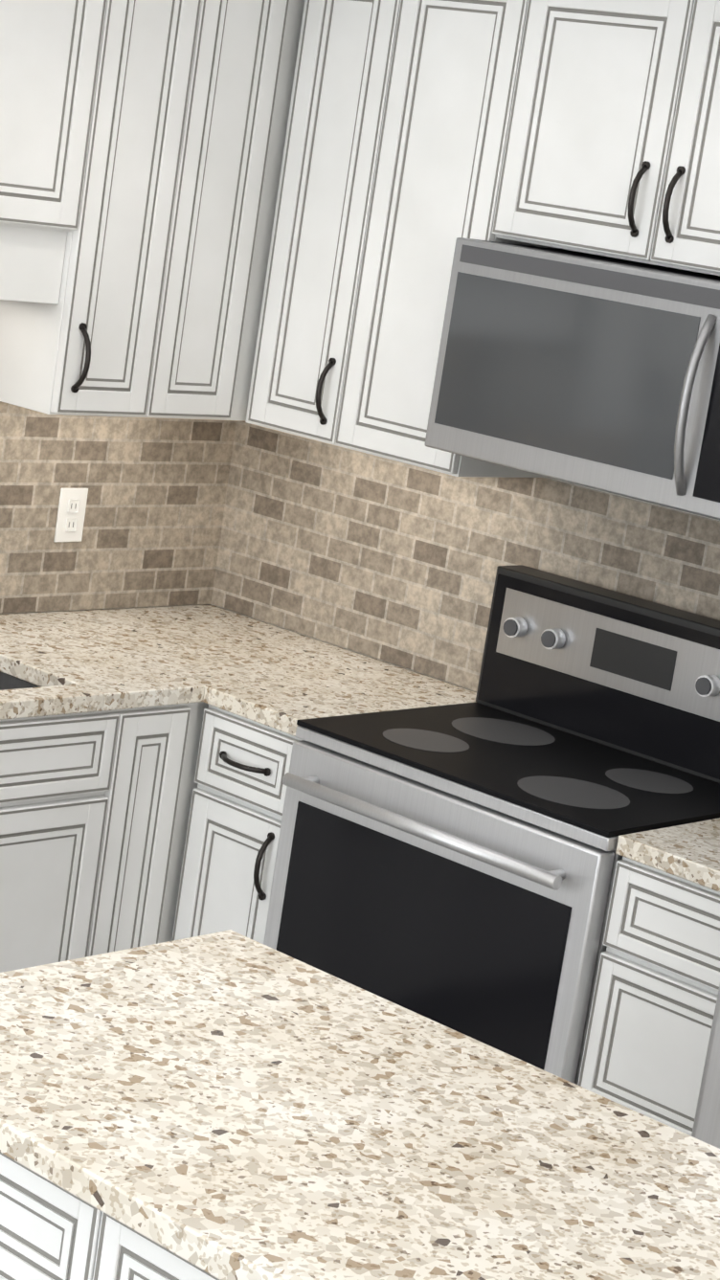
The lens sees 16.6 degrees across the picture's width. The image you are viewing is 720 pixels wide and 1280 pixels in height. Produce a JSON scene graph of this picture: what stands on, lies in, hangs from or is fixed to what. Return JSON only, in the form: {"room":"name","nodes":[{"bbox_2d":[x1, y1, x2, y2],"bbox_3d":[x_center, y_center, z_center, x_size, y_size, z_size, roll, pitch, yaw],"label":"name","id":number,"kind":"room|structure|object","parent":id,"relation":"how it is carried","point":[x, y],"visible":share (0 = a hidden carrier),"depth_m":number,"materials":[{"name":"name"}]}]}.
{"room":"kitchen","nodes":[
{"label":"kitchen","id":0,"kind":"room"},
{"bbox_2d":[0,401,236,614],"bbox_3d":[-1.133,-0.334,4.969,0.128,2.450,2.582,18,14,40],"label":"wall","id":1,"kind":"structure","parent":0,"point":[155,504],"depth_m":5.54,"materials":[{"name":"brown tile"}]},
{"bbox_2d":[0,0,118,241],"bbox_3d":[-0.920,-1.123,4.577,0.322,0.625,0.881,18,14,40],"label":"upper cabinet","id":2,"kind":"object","parent":1,"relation":"attached to","point":[56,55],"depth_m":4.75,"materials":[{"name":"paint"}]},
{"bbox_2d":[53,488,88,541],"bbox_3d":[-0.637,-0.276,5.448,0.010,0.122,0.078,18,14,40],"label":"wall outlet","id":3,"kind":"object","parent":1,"relation":"attached to","point":[71,515],"visible":1,"depth_m":5.44,"materials":[{"name":"white plastic"}]},
{"bbox_2d":[0,0,229,419],"bbox_3d":[-0.571,-0.971,5.032,0.322,0.990,0.353,18,14,40],"label":"upper cabinet","id":4,"kind":"object","parent":1,"relation":"attached to","point":[97,326],"depth_m":4.97,"materials":[{"name":"paint"}]},
{"bbox_2d":[176,0,298,421],"bbox_3d":[-0.422,-0.981,5.198,0.322,0.990,0.299,18,14,40],"label":"upper cabinet","id":5,"kind":"object","parent":1,"relation":"attached to","point":[262,213],"depth_m":5.17,"materials":[{"name":"paint"}]},
{"bbox_2d":[210,421,719,692],"bbox_3d":[0.918,0.012,4.801,3.505,2.450,0.128,18,14,40],"label":"wall","id":6,"kind":"structure","parent":0,"point":[394,563],"depth_m":5.42,"materials":[{"name":"brown tile"}]},
{"bbox_2d":[237,0,367,438],"bbox_3d":[0.041,-0.918,5.237,0.333,0.990,0.323,18,14,40],"label":"upper cabinet","id":7,"kind":"object","parent":6,"relation":"attached to","point":[327,40],"depth_m":5.17,"materials":[{"name":"paint"}]},
{"bbox_2d":[306,0,548,477],"bbox_3d":[0.226,-0.858,5.075,0.380,0.990,0.323,18,14,40],"label":"upper cabinet","id":8,"kind":"object","parent":6,"relation":"attached to","point":[435,83],"depth_m":4.98,"materials":[{"name":"paint"}]},
{"bbox_2d":[490,0,658,258],"bbox_3d":[0.560,-0.994,4.768,0.437,0.510,0.323,18,14,40],"label":"upper cabinet","id":9,"kind":"object","parent":6,"relation":"attached to","point":[582,64],"depth_m":4.69,"materials":[{"name":"paint"}]},
{"bbox_2d":[425,237,719,519],"bbox_3d":[0.560,-0.495,4.692,0.766,0.414,0.476,18,14,40],"label":"over-the-range microwave","id":10,"kind":"object","parent":9,"relation":"attached to","point":[597,371],"visible":0.98,"depth_m":4.57,"materials":[{"name":"grey metal"}]},
{"bbox_2d":[616,0,719,275],"bbox_3d":[0.822,-0.909,4.538,0.488,0.510,0.323,18,14,40],"label":"upper cabinet","id":11,"kind":"object","parent":6,"relation":"attached to","point":[670,218],"depth_m":4.53,"materials":[{"name":"paint"}]},
{"bbox_3d":[-1.158,1.694,1.310,12.500,0.100,10.000,18,14,40],"label":"floor","id":12,"kind":"structure","parent":0,"visible":0},
{"bbox_2d":[0,704,176,972],"bbox_3d":[-0.718,0.492,5.168,0.627,0.892,0.253,18,14,40],"label":"base cabinet","id":13,"kind":"object","parent":12,"relation":"on","point":[132,828],"depth_m":4.83,"materials":[{"name":"paint"}]},
{"bbox_2d":[0,604,382,719],"bbox_3d":[-0.959,0.169,4.766,0.637,0.258,2.453,18,14,40],"label":"countertop","id":14,"kind":"structure","parent":13,"relation":"on","point":[86,661],"depth_m":5.21,"materials":[{"name":"stone"}]},
{"bbox_2d":[187,709,302,943],"bbox_3d":[-0.073,0.580,5.223,0.281,0.892,0.627,18,14,40],"label":"base cabinet","id":15,"kind":"object","parent":12,"relation":"on","point":[245,807],"depth_m":4.94,"materials":[{"name":"paint"}]},
{"bbox_2d":[187,661,476,736],"bbox_3d":[-0.010,0.129,5.123,0.273,0.035,0.653,18,14,40],"label":"countertop","id":16,"kind":"structure","parent":15,"relation":"on","point":[280,679],"depth_m":5.10,"materials":[{"name":"stone"}]},
{"bbox_2d":[0,929,719,1279],"bbox_3d":[-0.110,1.001,2.951,1.062,0.929,0.740,18,14,40],"label":"kitchen island","id":17,"kind":"object","parent":12,"relation":"on","point":[230,1104],"visible":1,"depth_m":2.79,"materials":[{"name":"beige stone"}]},
{"bbox_2d":[263,564,719,1084],"bbox_3d":[0.296,0.543,4.809,0.764,1.229,0.703,18,14,40],"label":"stove","id":18,"kind":"object","parent":12,"relation":"on","point":[451,865],"visible":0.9,"depth_m":4.67,"materials":[{"name":"silver metal"}]},
{"bbox_2d":[577,856,719,1136],"bbox_3d":[0.716,0.836,4.532,0.335,0.892,0.627,18,14,40],"label":"base cabinet","id":19,"kind":"object","parent":12,"relation":"on","point":[658,980],"depth_m":4.29,"materials":[{"name":"paint"}]},
{"bbox_2d":[615,817,719,892],"bbox_3d":[0.783,0.384,4.441,0.335,0.035,0.633,18,14,40],"label":"countertop","id":20,"kind":"structure","parent":19,"relation":"on","point":[690,852],"depth_m":4.28,"materials":[{"name":"stone"}]},
{"bbox_2d":[691,984,719,1148],"bbox_3d":[1.179,0.559,3.899,0.950,1.807,0.872,18,14,40],"label":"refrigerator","id":21,"kind":"object","parent":12,"relation":"on","point":[706,1128],"depth_m":3.96,"materials":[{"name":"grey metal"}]}
]}

